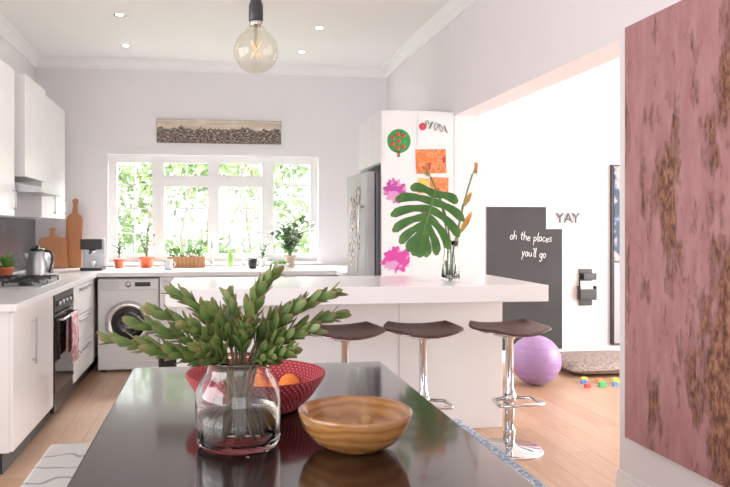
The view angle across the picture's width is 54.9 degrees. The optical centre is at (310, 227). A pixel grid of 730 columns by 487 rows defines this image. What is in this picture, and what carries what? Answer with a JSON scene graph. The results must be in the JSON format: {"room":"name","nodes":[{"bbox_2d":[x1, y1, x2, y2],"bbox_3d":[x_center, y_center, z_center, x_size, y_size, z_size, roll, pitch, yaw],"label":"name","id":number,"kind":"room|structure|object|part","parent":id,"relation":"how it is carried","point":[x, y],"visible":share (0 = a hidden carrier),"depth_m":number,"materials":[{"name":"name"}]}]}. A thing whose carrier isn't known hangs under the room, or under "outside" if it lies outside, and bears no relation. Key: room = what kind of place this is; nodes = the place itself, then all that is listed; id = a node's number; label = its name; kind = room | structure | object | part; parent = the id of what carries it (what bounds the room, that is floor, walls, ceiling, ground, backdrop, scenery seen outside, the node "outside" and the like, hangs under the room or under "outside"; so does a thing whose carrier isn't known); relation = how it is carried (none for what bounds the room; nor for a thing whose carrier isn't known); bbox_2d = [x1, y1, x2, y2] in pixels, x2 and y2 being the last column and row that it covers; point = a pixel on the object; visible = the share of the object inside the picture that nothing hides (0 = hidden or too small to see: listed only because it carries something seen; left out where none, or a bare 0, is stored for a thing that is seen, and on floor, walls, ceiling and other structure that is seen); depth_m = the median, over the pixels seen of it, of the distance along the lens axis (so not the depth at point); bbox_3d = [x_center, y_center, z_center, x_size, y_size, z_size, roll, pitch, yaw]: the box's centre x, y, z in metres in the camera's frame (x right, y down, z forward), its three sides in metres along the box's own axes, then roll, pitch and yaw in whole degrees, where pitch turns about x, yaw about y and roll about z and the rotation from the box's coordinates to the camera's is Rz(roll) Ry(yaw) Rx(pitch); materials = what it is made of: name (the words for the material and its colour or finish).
{"room":"kitchen","nodes":[
{"label":"kitchen","id":0,"kind":"room"},
{"bbox_2d":[0,36,34,218],"bbox_3d":[-2.223,-0.210,2.162,0.200,3.080,10.100,0,0,-8],"label":"wall","id":1,"kind":"structure","parent":0,"point":[9,55],"depth_m":6.47,"materials":[{"name":"white paint"}]},
{"bbox_2d":[0,59,16,215],"bbox_3d":[-2.262,-0.630,4.554,0.362,1.080,1.250,0,0,-8],"label":"upper cabinet","id":2,"kind":"object","parent":1,"relation":"attached to","point":[8,193],"visible":1,"depth_m":5.01,"materials":[{"name":"laminate"}]},
{"bbox_2d":[0,217,34,271],"bbox_3d":[-2.567,0.157,5.385,0.010,0.494,3.580,0,0,-8],"label":"tile backsplash","id":3,"kind":"structure","parent":1,"relation":"attached to","point":[17,235],"depth_m":6.50,"materials":[{"name":"tile"}]},
{"bbox_2d":[0,14,41,66],"bbox_3d":[-2.079,-1.700,2.182,0.090,0.100,10.100,0,0,-8],"label":"trim","id":4,"kind":"structure","parent":1,"relation":"attached to","point":[8,32],"depth_m":6.40,"materials":[{"name":"white paint"}]},
{"bbox_2d":[0,95,66,218],"bbox_3d":[-2.532,-0.630,6.476,0.362,1.080,0.970,0,0,-8],"label":"upper cabinet","id":5,"kind":"object","parent":1,"relation":"attached to","point":[27,206],"visible":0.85,"depth_m":6.38,"materials":[{"name":"laminate"}]},
{"bbox_2d":[15,73,62,196],"bbox_3d":[-2.331,-0.720,5.605,0.517,0.900,0.750,0,0,-8],"label":"range hood","id":6,"kind":"object","parent":1,"relation":"attached to","point":[29,96],"visible":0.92,"depth_m":5.42,"materials":[{"name":"metal"}]},
{"bbox_2d":[22,245,53,274],"bbox_3d":[-2.239,0.273,5.745,0.178,0.262,0.195,0,0,40],"label":"electric kettle","id":7,"kind":"object","parent":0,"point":[37,261],"visible":0.88,"depth_m":5.69,"materials":[{"name":"metal"}]},
{"bbox_3d":[-2.241,0.166,5.744,0.120,0.047,0.120,0,0,-8],"label":"lid","id":8,"kind":"part","parent":7,"relation":"part of","materials":[{"name":"black plastic"}]},
{"bbox_3d":[-2.153,0.271,5.756,0.081,0.192,0.022,0,0,-8],"label":"handle","id":9,"kind":"part","parent":7,"relation":"part of","materials":[{"name":"black plastic"}]},
{"bbox_2d":[35,67,386,275],"bbox_3d":[-1.008,-0.210,7.533,4.100,3.080,0.200,0,0,-8],"label":"wall","id":10,"kind":"structure","parent":0,"point":[108,112],"depth_m":7.41,"materials":[{"name":"white paint"}]},
{"bbox_2d":[36,55,385,77],"bbox_3d":[-0.988,-1.700,7.389,3.700,0.100,0.090,0,0,-8],"label":"trim","id":11,"kind":"structure","parent":10,"relation":"attached to","point":[44,61],"depth_m":7.38,"materials":[{"name":"white paint"}]},
{"bbox_2d":[109,155,316,261],"bbox_3d":[-1.022,-0.205,7.521,2.110,1.030,0.040,0,0,-8],"label":"window frame","id":12,"kind":"structure","parent":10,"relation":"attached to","point":[185,162],"depth_m":7.49,"materials":[{"name":"white paint"}]},
{"bbox_2d":[106,261,321,265],"bbox_3d":[-1.010,0.375,7.442,2.270,0.030,0.100,0,0,-8],"label":"sill","id":13,"kind":"structure","parent":10,"relation":"attached to","point":[267,262],"depth_m":7.40,"materials":[{"name":"white paint"}]},
{"bbox_2d":[157,119,280,144],"bbox_3d":[-0.963,-1.020,7.423,1.308,0.248,0.030,0,0,-8],"label":"picture","id":14,"kind":"object","parent":10,"relation":"attached to","point":[168,130],"visible":1,"depth_m":7.41},
{"bbox_2d":[0,0,449,66],"bbox_3d":[-0.291,-1.800,2.433,4.100,0.100,10.500,0,0,-8],"label":"ceiling","id":15,"kind":"structure","parent":0,"point":[356,32],"depth_m":6.11,"materials":[{"name":"white paint"}]},
{"bbox_2d":[113,13,125,16],"bbox_3d":[-1.564,-1.747,5.738,0.100,0.006,0.100,0,0,-8],"label":"recessed light","id":16,"kind":"object","parent":15,"relation":"in","point":[115,14],"depth_m":5.73,"materials":[{"name":"white"}]},
{"bbox_2d":[246,0,271,71],"bbox_3d":[-0.158,-1.099,2.028,0.128,1.302,0.128,0,0,-8],"label":"pendant light bulb","id":17,"kind":"object","parent":15,"relation":"hanging from","point":[255,6],"visible":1,"depth_m":2.01,"materials":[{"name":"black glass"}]},
{"bbox_2d":[249,0,262,21],"bbox_3d":[-0.158,-0.637,2.028,0.042,0.080,0.042,0,0,-8],"label":"socket","id":18,"kind":"object","parent":17,"relation":"attached to","point":[255,6],"depth_m":2.01,"materials":[{"name":"black plastic"}]},
{"bbox_2d":[314,26,324,29],"bbox_3d":[0.079,-1.747,6.121,0.100,0.006,0.100,0,0,-8],"label":"recessed light","id":19,"kind":"object","parent":15,"relation":"in","point":[318,27],"depth_m":6.12,"materials":[{"name":"white"}]},
{"bbox_2d":[0,363,619,486],"bbox_3d":[1.491,1.380,2.684,7.700,0.100,10.500,0,0,-8],"label":"floor","id":20,"kind":"structure","parent":0,"point":[577,429],"depth_m":4.67,"materials":[{"name":"brown wood"}]},
{"bbox_2d":[0,296,52,474],"bbox_3d":[-2.015,0.890,4.193,0.757,0.880,0.965,0,0,-8],"label":"base cabinet","id":21,"kind":"object","parent":20,"relation":"on","point":[26,334],"depth_m":4.00,"materials":[{"name":"white wood"}]},
{"bbox_2d":[0,265,346,311],"bbox_3d":[-0.746,0.425,5.646,3.685,0.040,3.590,0,0,-8],"label":"countertop","id":22,"kind":"structure","parent":21,"relation":"on","point":[11,299],"depth_m":6.41,"materials":[{"name":"white stone"}]},
{"bbox_2d":[0,275,61,287],"bbox_3d":[-2.138,0.381,5.011,0.560,0.047,0.660,0,0,-8],"label":"gas hob","id":23,"kind":"object","parent":22,"relation":"in","point":[6,281],"visible":1,"depth_m":4.91,"materials":[{"name":"metal"}]},
{"bbox_3d":[-1.976,0.386,4.862,0.100,0.020,0.100,0,0,-8],"label":"burner","id":24,"kind":"part","parent":23,"relation":"part of","materials":[{"name":"black plastic"}]},
{"bbox_3d":[-2.138,0.400,5.011,0.560,0.008,0.660,0,0,-8],"label":"plate","id":25,"kind":"part","parent":23,"relation":"part of","materials":[{"name":"metal"}]},
{"bbox_2d":[205,233,230,267],"bbox_3d":[-0.933,0.229,7.059,0.264,0.351,0.056,0,0,-8],"label":"kitchen faucet","id":26,"kind":"object","parent":22,"relation":"on","point":[211,265],"depth_m":7.04,"materials":[{"name":"silver metal"}]},
{"bbox_2d":[20,443,90,486],"bbox_3d":[-0.796,1.100,2.034,0.290,0.460,1.650,0,0,-8],"label":"rug","id":27,"kind":"object","parent":20,"relation":"on","point":[59,463],"visible":0.44,"depth_m":2.55,"materials":[{"name":"white fabric"}]},
{"bbox_2d":[44,288,78,422],"bbox_3d":[-2.105,0.890,5.018,0.807,0.880,0.675,0,0,-8],"label":"oven","id":28,"kind":"object","parent":20,"relation":"on","point":[65,318],"visible":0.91,"depth_m":5.01,"materials":[{"name":"metal"}]},
{"bbox_3d":[-1.797,1.200,5.062,0.030,0.120,0.655,0,0,-8],"label":"drawer","id":29,"kind":"part","parent":28,"relation":"part of","materials":[{"name":"grey metal"}]},
{"bbox_3d":[-1.794,0.860,5.062,0.035,0.540,0.655,0,0,-8],"label":"door glass","id":30,"kind":"part","parent":28,"relation":"part of","materials":[{"name":"black glass"}]},
{"bbox_3d":[-1.794,0.517,5.062,0.035,0.125,0.655,0,0,-8],"label":"control panel","id":31,"kind":"part","parent":28,"relation":"part of","materials":[{"name":"grey metal"}]},
{"bbox_3d":[-1.752,0.630,5.071,0.051,0.018,0.548,0,0,-8],"label":"handle","id":32,"kind":"part","parent":28,"relation":"part of","materials":[{"name":"metal"}]},
{"bbox_2d":[66,310,78,363],"bbox_3d":[-1.742,0.792,5.128,0.056,0.355,0.246,0,0,-8],"label":"tea towel","id":33,"kind":"object","parent":28,"relation":"hanging from","point":[72,323],"depth_m":5.12,"materials":[{"name":"fabric"}]},
{"bbox_2d":[69,277,100,395],"bbox_3d":[-2.309,0.890,6.285,0.757,0.880,1.870,0,0,-8],"label":"base cabinet","id":34,"kind":"object","parent":20,"relation":"on","point":[86,293],"depth_m":5.97,"materials":[{"name":"white wood"}]},
{"bbox_2d":[98,276,159,371],"bbox_3d":[-1.718,0.897,6.730,0.550,0.865,0.633,0,0,-8],"label":"washing machine","id":35,"kind":"object","parent":20,"relation":"on","point":[118,297],"visible":0.62,"depth_m":6.45,"materials":[{"name":"white metal"}]},
{"bbox_3d":[-1.844,0.520,6.423,0.175,0.070,0.006,0,0,-8],"label":"detergent drawer","id":36,"kind":"part","parent":35,"relation":"part of","materials":[{"name":"white plastic"}]},
{"bbox_3d":[-1.682,1.265,6.469,0.540,0.070,0.020,0,0,-8],"label":"kick panel","id":37,"kind":"part","parent":35,"relation":"part of","materials":[{"name":"white plastic"}]},
{"bbox_3d":[-1.676,0.880,6.429,0.300,0.300,0.025,0,0,-8],"label":"door glass","id":38,"kind":"part","parent":35,"relation":"part of","materials":[{"name":"black glass"}]},
{"bbox_3d":[-1.680,0.520,6.459,0.544,0.100,0.020,0,0,-8],"label":"control panel","id":39,"kind":"part","parent":35,"relation":"part of","materials":[{"name":"white plastic"}]},
{"bbox_2d":[160,275,334,366],"bbox_3d":[-0.639,0.890,7.007,1.645,0.880,0.905,0,0,-8],"label":"base cabinet","id":40,"kind":"object","parent":20,"relation":"on","point":[164,280],"visible":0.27,"depth_m":6.49,"materials":[{"name":"white wood"}]},
{"bbox_2d":[0,252,20,274],"bbox_3d":[-2.381,0.289,5.485,0.310,0.231,0.249,0,0,-8],"label":"potted succulent","id":41,"kind":"object","parent":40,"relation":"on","point":[5,268],"visible":0.96,"depth_m":5.42,"materials":[{"name":"green plant"}]},
{"bbox_2d":[0,267,13,274],"bbox_3d":[-2.381,0.354,5.442,0.147,0.100,0.147,0,0,-8],"label":"pot","id":42,"kind":"object","parent":41,"relation":"attached to","point":[3,270],"depth_m":5.39,"materials":[{"name":"ceramic"}]},
{"bbox_2d":[26,252,53,273],"bbox_3d":[-2.376,0.308,6.179,0.195,0.192,0.280,0,0,-8],"label":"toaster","id":43,"kind":"object","parent":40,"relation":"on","point":[47,253],"visible":0.11,"depth_m":6.14,"materials":[{"name":"metal"}]},
{"bbox_2d":[39,227,66,268],"bbox_3d":[-2.559,0.197,6.961,0.260,0.410,0.123,0,0,-25],"label":"cutting board","id":44,"kind":"object","parent":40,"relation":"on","point":[57,245],"visible":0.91,"depth_m":6.96,"materials":[{"name":"brown wood"}]},
{"bbox_2d":[66,198,82,267],"bbox_3d":[-2.388,0.048,7.078,0.160,0.707,0.163,0,0,-8],"label":"cutting board","id":45,"kind":"object","parent":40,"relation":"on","point":[74,222],"visible":0.94,"depth_m":7.06,"materials":[{"name":"brown wood"}]},
{"bbox_2d":[80,239,105,270],"bbox_3d":[-2.082,0.254,6.695,0.200,0.300,0.341,0,0,-8],"label":"coffee machine","id":46,"kind":"object","parent":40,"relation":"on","point":[94,250],"visible":1,"depth_m":6.66,"materials":[{"name":"silver plastic"}]},
{"bbox_2d":[82,266,101,267],"bbox_3d":[-2.079,0.371,6.671,0.160,0.006,0.150,0,0,-8],"label":"drip tray","id":47,"kind":"object","parent":46,"relation":"on","point":[83,266],"depth_m":6.63,"materials":[{"name":"metal"}]},
{"bbox_2d":[89,261,95,266],"bbox_3d":[-2.079,0.344,6.676,0.064,0.060,0.064,0,0,-8],"label":"cup","id":48,"kind":"object","parent":46,"relation":"on","point":[92,263],"depth_m":6.65,"materials":[{"name":"white ceramic"}]},
{"bbox_2d":[111,235,125,267],"bbox_3d":[-1.925,0.235,7.075,0.187,0.337,0.171,0,0,41],"label":"potted herb","id":49,"kind":"object","parent":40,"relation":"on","point":[119,263],"visible":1,"depth_m":7.04,"materials":[{"name":"ceramic"}]},
{"bbox_2d":[113,259,124,267],"bbox_3d":[-1.934,0.359,7.080,0.116,0.090,0.116,0,0,-8],"label":"pot","id":50,"kind":"object","parent":49,"relation":"attached to","point":[119,263],"depth_m":7.04,"materials":[{"name":"ceramic"}]},
{"bbox_2d":[130,223,156,267],"bbox_3d":[-1.687,0.175,7.113,0.221,0.459,0.241,0,0,12],"label":"potted plant","id":51,"kind":"object","parent":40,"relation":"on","point":[146,262],"visible":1,"depth_m":7.09,"materials":[{"name":"plant"}]},
{"bbox_3d":[-1.669,0.349,7.137,0.158,0.110,0.158,0,0,-8],"label":"pot","id":52,"kind":"part","parent":51,"relation":"part of","materials":[{"name":"orange ceramic"}]},
{"bbox_2d":[164,259,175,269],"bbox_3d":[-1.370,0.354,6.771,0.102,0.100,0.088,0,0,28],"label":"coffee mug","id":53,"kind":"object","parent":40,"relation":"on","point":[168,263],"visible":1,"depth_m":6.74,"materials":[{"name":"white ceramic"}]},
{"bbox_2d":[166,246,204,267],"bbox_3d":[-1.274,0.291,7.172,0.426,0.225,0.194,0,0,-8],"label":"planter box","id":54,"kind":"object","parent":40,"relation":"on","point":[189,261],"visible":0.98,"depth_m":7.13,"materials":[{"name":"brown wicker"}]},
{"bbox_2d":[227,248,233,266],"bbox_3d":[-0.828,0.301,7.255,0.064,0.205,0.064,0,0,37],"label":"dish soap bottle","id":55,"kind":"object","parent":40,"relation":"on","point":[230,257],"visible":0.92,"depth_m":7.23,"materials":[{"name":"green plastic"}]},
{"bbox_2d":[234,238,246,267],"bbox_3d":[-0.704,0.251,7.094,0.130,0.306,0.036,0,0,1],"label":"tap","id":56,"kind":"object","parent":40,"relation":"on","point":[242,265],"visible":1,"depth_m":7.09,"materials":[{"name":"silver metal"}]},
{"bbox_3d":[-0.724,0.236,7.088,0.092,0.276,0.012,0,0,-8],"label":"spout","id":57,"kind":"part","parent":56,"relation":"part of","materials":[{"name":"silver metal"}]},
{"bbox_2d":[248,258,259,268],"bbox_3d":[-0.572,0.354,6.984,0.102,0.100,0.088,0,0,28],"label":"coffee mug","id":58,"kind":"object","parent":40,"relation":"on","point":[252,262],"visible":1,"depth_m":6.96,"materials":[{"name":"black ceramic"}]},
{"bbox_2d":[256,243,269,266],"bbox_3d":[-0.494,0.280,7.314,0.158,0.247,0.144,0,0,-8],"label":"potted plant","id":59,"kind":"object","parent":40,"relation":"on","point":[262,261],"visible":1,"depth_m":7.29,"materials":[{"name":"green plant"}]},
{"bbox_3d":[-0.504,0.364,7.321,0.094,0.080,0.094,0,0,-8],"label":"pot","id":60,"kind":"part","parent":59,"relation":"part of","materials":[{"name":"white ceramic"}]},
{"bbox_2d":[270,260,288,267],"bbox_3d":[-0.307,0.361,6.925,0.200,0.085,0.200,0,0,-8],"label":"fruit plate","id":61,"kind":"object","parent":40,"relation":"on","point":[283,262],"visible":0.61,"depth_m":6.88,"materials":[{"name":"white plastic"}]},
{"bbox_2d":[270,263,288,267],"bbox_3d":[-0.307,0.378,6.925,0.200,0.052,0.200,0,0,-8],"label":"bowl","id":62,"kind":"object","parent":61,"relation":"on","point":[279,264],"depth_m":6.86,"materials":[{"name":"white ceramic"}]},
{"bbox_2d":[269,214,315,266],"bbox_3d":[-0.175,0.127,7.261,0.501,0.555,0.522,0,0,-8],"label":"potted plant","id":63,"kind":"object","parent":40,"relation":"on","point":[289,243],"visible":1,"depth_m":7.22,"materials":[{"name":"green plant"}]},
{"bbox_3d":[-0.213,0.344,7.261,0.136,0.120,0.136,0,0,-8],"label":"pot","id":64,"kind":"part","parent":63,"relation":"part of","materials":[{"name":"beige ceramic"}]},
{"bbox_2d":[67,361,536,486],"bbox_3d":[-0.069,0.955,1.924,1.050,0.750,2.130,0,0,-8],"label":"dining table","id":65,"kind":"object","parent":20,"relation":"on","point":[147,438],"visible":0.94,"depth_m":1.82,"materials":[{"name":"brown paint"}]},
{"bbox_2d":[96,260,351,454],"bbox_3d":[-0.217,0.332,1.865,0.648,0.495,0.304,0,0,5],"label":"flower vase","id":66,"kind":"object","parent":65,"relation":"on","point":[238,397],"visible":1,"depth_m":1.81,"materials":[{"name":"plant"}]},
{"bbox_3d":[-0.193,0.463,1.871,0.228,0.232,0.228,0,0,-8],"label":"glass","id":67,"kind":"part","parent":66,"relation":"part of","materials":[{"name":"clear glass"}]},
{"bbox_2d":[185,360,324,413],"bbox_3d":[-0.176,0.520,2.257,0.448,0.114,0.448,0,0,-8],"label":"fruit basket","id":68,"kind":"object","parent":65,"relation":"on","point":[297,381],"visible":0.42,"depth_m":2.27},
{"bbox_2d":[298,395,412,454],"bbox_3d":[0.118,0.528,1.855,0.302,0.101,0.302,0,0,-8],"label":"wooden bowl","id":69,"kind":"object","parent":65,"relation":"on","point":[343,424],"visible":1,"depth_m":1.80,"materials":[{"name":"brown wood"}]},
{"bbox_2d":[311,321,385,361],"bbox_3d":[0.203,0.950,4.089,0.475,0.761,0.402,0,0,-14],"label":"bar stool","id":70,"kind":"object","parent":20,"relation":"on","point":[344,333],"visible":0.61,"depth_m":4.07,"materials":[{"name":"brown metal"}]},
{"bbox_3d":[0.203,0.597,4.089,0.475,0.056,0.402,0,0,-14],"label":"seat","id":71,"kind":"part","parent":70,"relation":"part of","materials":[{"name":"brown leather"}]},
{"bbox_2d":[165,275,547,427],"bbox_3d":[0.249,0.838,4.554,2.280,0.985,0.950,0,0,-8],"label":"kitchen island","id":72,"kind":"object","parent":20,"relation":"on","point":[464,369],"visible":0.48,"depth_m":4.56,"materials":[{"name":"white stone"}]},
{"bbox_2d":[165,275,547,306],"bbox_3d":[0.249,0.395,4.554,2.280,0.100,0.950,0,0,-8],"label":"island countertop","id":73,"kind":"structure","parent":72,"relation":"on","point":[400,289],"depth_m":4.19,"materials":[{"name":"white stone"}]},
{"bbox_2d":[390,162,486,280],"bbox_3d":[0.849,-0.048,4.549,0.680,0.783,0.190,0,0,-8],"label":"vase","id":74,"kind":"object","parent":73,"relation":"on","point":[419,244],"visible":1,"depth_m":4.50,"materials":[{"name":"clear glass"}]},
{"bbox_3d":[0.848,-0.012,4.603,0.132,0.653,0.012,0,0,-8],"label":"strelitzia stem","id":75,"kind":"part","parent":74,"relation":"part of","materials":[{"name":"green plant"}]},
{"bbox_3d":[0.872,0.028,4.561,0.154,0.574,0.023,0,0,-33],"label":"monstera stem","id":76,"kind":"part","parent":74,"relation":"part of","materials":[{"name":"green plant"}]},
{"bbox_3d":[0.920,0.214,4.593,0.124,0.260,0.124,0,0,-8],"label":"glass","id":77,"kind":"part","parent":74,"relation":"part of","materials":[{"name":"clear glass"}]},
{"bbox_3d":[0.993,-0.021,4.610,0.163,0.673,0.018,0,0,0],"label":"strelitzia stem","id":78,"kind":"part","parent":74,"relation":"part of","materials":[{"name":"green plant"}]},
{"bbox_2d":[347,171,380,275],"bbox_3d":[0.694,0.440,5.934,0.734,1.780,0.780,0,0,-8],"label":"refrigerator","id":79,"kind":"object","parent":20,"relation":"on","point":[363,189],"visible":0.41,"depth_m":5.56,"materials":[{"name":"metal"}]},
{"bbox_3d":[0.399,0.205,5.590,0.054,0.774,0.024,0,0,-8],"label":"handle","id":80,"kind":"part","parent":79,"relation":"part of","materials":[{"name":"silver metal"}]},
{"bbox_2d":[359,110,453,275],"bbox_3d":[0.782,0.205,5.947,0.585,2.250,0.900,0,0,-8],"label":"pantry unit","id":81,"kind":"object","parent":20,"relation":"on","point":[372,131],"visible":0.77,"depth_m":5.50,"materials":[{"name":"white wood"}]},
{"bbox_2d":[383,178,405,203],"bbox_3d":[0.666,-0.293,5.473,0.207,0.210,0.002,0,0,-8],"label":"painting","id":82,"kind":"object","parent":81,"relation":"attached to","point":[393,188],"visible":0.82,"depth_m":5.47},
{"bbox_2d":[380,246,409,273],"bbox_3d":[0.661,0.249,5.472,0.244,0.220,0.002,0,0,-8],"label":"painting","id":83,"kind":"object","parent":81,"relation":"attached to","point":[395,259],"visible":0.99,"depth_m":5.47},
{"bbox_2d":[384,128,412,159],"bbox_3d":[0.692,-0.660,5.476,0.225,0.240,0.005,2,0,-8],"label":"tree painting","id":84,"kind":"object","parent":81,"relation":"attached to","point":[398,141],"visible":1,"depth_m":5.47,"materials":[{"name":"white paper"}]},
{"bbox_3d":[0.693,-0.680,5.475,0.190,0.190,0.001,2,0,-8],"label":"tree crown","id":85,"kind":"part","parent":84,"relation":"part of","materials":[{"name":"green paper"}]},
{"bbox_2d":[417,178,428,193],"bbox_3d":[0.888,-0.330,5.504,0.096,0.124,0.002,0,0,-8],"label":"painting","id":86,"kind":"object","parent":81,"relation":"attached to","point":[424,181],"visible":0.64,"depth_m":5.50},
{"bbox_2d":[416,149,445,173],"bbox_3d":[0.950,-0.525,5.513,0.245,0.190,0.002,-2,0,-8],"label":"painting","id":87,"kind":"object","parent":81,"relation":"attached to","point":[435,159],"visible":1,"depth_m":5.51},
{"bbox_2d":[417,116,449,145],"bbox_3d":[0.972,-0.765,5.514,0.260,0.230,0.007,1,0,-8],"label":"drawing","id":88,"kind":"object","parent":81,"relation":"attached to","point":[432,130],"visible":1,"depth_m":5.51,"materials":[{"name":"white paper"}]},
{"bbox_2d":[430,177,448,191],"bbox_3d":[1.016,-0.325,5.522,0.150,0.150,0.002,1,0,-8],"label":"painting","id":89,"kind":"object","parent":81,"relation":"attached to","point":[441,183],"visible":0.5,"depth_m":5.52},
{"bbox_2d":[383,320,463,409],"bbox_3d":[0.668,0.950,4.155,0.475,0.761,0.402,0,0,-5],"label":"bar stool","id":90,"kind":"object","parent":20,"relation":"on","point":[423,332],"visible":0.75,"depth_m":4.13,"materials":[{"name":"silver metal"}]},
{"bbox_3d":[0.668,0.597,4.155,0.475,0.056,0.402,0,0,-5],"label":"seat","id":91,"kind":"part","parent":90,"relation":"part of","materials":[{"name":"brown leather"}]},
{"bbox_2d":[452,419,546,486],"bbox_3d":[0.636,1.100,2.301,0.360,0.460,1.780,0,0,-8],"label":"rug","id":92,"kind":"object","parent":20,"relation":"on","point":[517,467],"visible":0.05,"depth_m":2.68,"materials":[{"name":"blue fabric"}]},
{"bbox_2d":[469,319,551,459],"bbox_3d":[1.196,0.950,4.208,0.475,0.761,0.402,0,0,-13],"label":"bar stool","id":93,"kind":"object","parent":20,"relation":"on","point":[515,449],"visible":0.97,"depth_m":4.18,"materials":[{"name":"silver metal"}]},
{"bbox_3d":[1.196,0.597,4.208,0.475,0.056,0.402,0,0,-13],"label":"seat","id":94,"kind":"part","parent":93,"relation":"part of","materials":[{"name":"brown leather"}]},
{"bbox_2d":[514,335,561,384],"bbox_3d":[1.911,1.120,5.944,0.425,0.420,0.425,0,0,-8],"label":"exercise ball","id":95,"kind":"object","parent":20,"relation":"on","point":[537,360],"visible":0.9,"depth_m":5.79,"materials":[{"name":"purple plastic"}]},
{"bbox_2d":[560,350,619,373],"bbox_3d":[2.759,1.260,6.598,1.000,0.130,0.760,0,0,-8],"label":"floor cushion","id":96,"kind":"object","parent":20,"relation":"on","point":[598,361],"visible":0.53,"depth_m":6.34,"materials":[{"name":"beige fabric"}]},
{"bbox_2d":[580,376,619,387],"bbox_3d":[2.538,1.306,5.978,0.548,0.048,0.263,0,0,-8],"label":"blocks","id":97,"kind":"object","parent":20,"relation":"on","point":[615,381],"visible":0.75,"depth_m":5.96,"materials":[{"name":"plastic"}]},
{"bbox_2d":[479,114,619,348],"bbox_3d":[2.930,0.105,7.178,3.600,2.450,0.200,0,0,-8],"label":"wall","id":98,"kind":"structure","parent":0,"point":[559,164],"depth_m":7.03,"materials":[{"name":"white paint"}]},
{"bbox_2d":[486,207,561,349],"bbox_3d":[2.128,0.500,6.955,0.790,1.420,0.013,0,0,-8],"label":"board","id":99,"kind":"object","parent":98,"relation":"attached to","point":[504,255],"visible":0.8,"depth_m":6.95,"materials":[{"name":"paint"}]},
{"bbox_2d":[510,231,550,244],"bbox_3d":[2.192,0.099,6.955,0.438,0.145,0.007,0,0,-8],"label":"chalk line","id":100,"kind":"object","parent":99,"relation":"attached to","point":[514,231],"visible":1,"depth_m":6.95,"materials":[{"name":"white paint"}]},
{"bbox_2d":[521,248,545,261],"bbox_3d":[2.218,0.267,6.958,0.260,0.140,0.007,0,0,-8],"label":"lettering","id":101,"kind":"object","parent":99,"relation":"attached to","point":[533,248],"visible":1,"depth_m":6.96},
{"bbox_2d":[502,347,619,362],"bbox_3d":[2.846,1.270,7.055,3.400,0.120,0.020,0,0,-8],"label":"baseboard","id":102,"kind":"structure","parent":98,"relation":"attached to","point":[608,348],"depth_m":7.03,"materials":[{"name":"white paint"}]},
{"bbox_2d":[556,213,579,222],"bbox_3d":[2.579,-0.101,7.012,0.261,0.103,0.008,0,0,-8],"label":"wall letters","id":103,"kind":"object","parent":98,"relation":"attached to","point":[568,214],"depth_m":7.01,"materials":[{"name":"black plastic"}]},
{"bbox_2d":[577,269,596,305],"bbox_3d":[2.771,0.595,7.016,0.180,0.370,0.065,0,0,-8],"label":"rack","id":104,"kind":"object","parent":98,"relation":"attached to","point":[586,292],"visible":1,"depth_m":7.00,"materials":[{"name":"black plastic"}]},
{"bbox_3d":[2.767,0.595,7.041,0.140,0.370,0.015,0,0,-8],"label":"plate","id":105,"kind":"part","parent":104,"relation":"part of","materials":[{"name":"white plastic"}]},
{"bbox_2d":[610,165,619,344],"bbox_3d":[3.289,0.270,7.101,0.510,1.820,0.048,0,0,-8],"label":"framed picture","id":106,"kind":"object","parent":98,"relation":"attached to","point":[614,169],"visible":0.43,"depth_m":7.05,"materials":[{"name":"black plastic"}]},
{"bbox_3d":[3.291,0.755,7.082,0.470,0.810,0.010,0,0,-8],"label":"panel","id":107,"kind":"part","parent":106,"relation":"part of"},
{"bbox_2d":[485,57,619,117],"bbox_3d":[3.521,-1.170,2.969,3.600,0.100,10.500,0,0,-8],"label":"ceiling","id":108,"kind":"structure","parent":0,"point":[594,92],"depth_m":6.10,"materials":[{"name":"white paint"}]},
{"bbox_2d":[387,0,722,486],"bbox_3d":[1.640,-0.210,2.704,0.200,3.080,10.100,0,0,-8],"label":"wall","id":109,"kind":"structure","parent":0,"point":[495,54],"depth_m":4.46,"materials":[{"name":"white paint"}]},
{"bbox_2d":[381,0,476,77],"bbox_3d":[1.496,-1.700,2.684,0.090,0.100,10.100,0,0,-8],"label":"trim","id":110,"kind":"structure","parent":109,"relation":"attached to","point":[450,11],"depth_m":6.09,"materials":[{"name":"white paint"}]},
{"bbox_2d":[616,468,649,486],"bbox_3d":[1.839,1.230,0.491,0.022,0.200,5.660,0,0,-8],"label":"baseboard","id":111,"kind":"structure","parent":109,"relation":"attached to","point":[623,479],"depth_m":3.21,"materials":[{"name":"white paint"}]},
{"bbox_2d":[625,0,729,486],"bbox_3d":[1.535,0.020,2.563,0.043,1.860,1.250,0,0,-8],"label":"abstract painting","id":112,"kind":"object","parent":109,"relation":"attached to","point":[677,57],"visible":1,"depth_m":2.79,"materials":[{"name":"paint"}]},
{"label":"outside","id":113,"kind":"structure","parent":0,"visible":0},
{"bbox_3d":[-1.637,1.655,18.830,26.000,0.150,22.250,0,0,-8],"label":"lawn","id":114,"kind":"structure","parent":113,"visible":0},
{"bbox_2d":[117,163,309,253],"bbox_3d":[-1.130,-0.237,11.190,7.558,3.632,3.756,0,0,-10],"label":"trees","id":115,"kind":"object","parent":114,"relation":"on","point":[143,176],"visible":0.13,"depth_m":10.77,"materials":[{"name":"green plant"}]}
]}

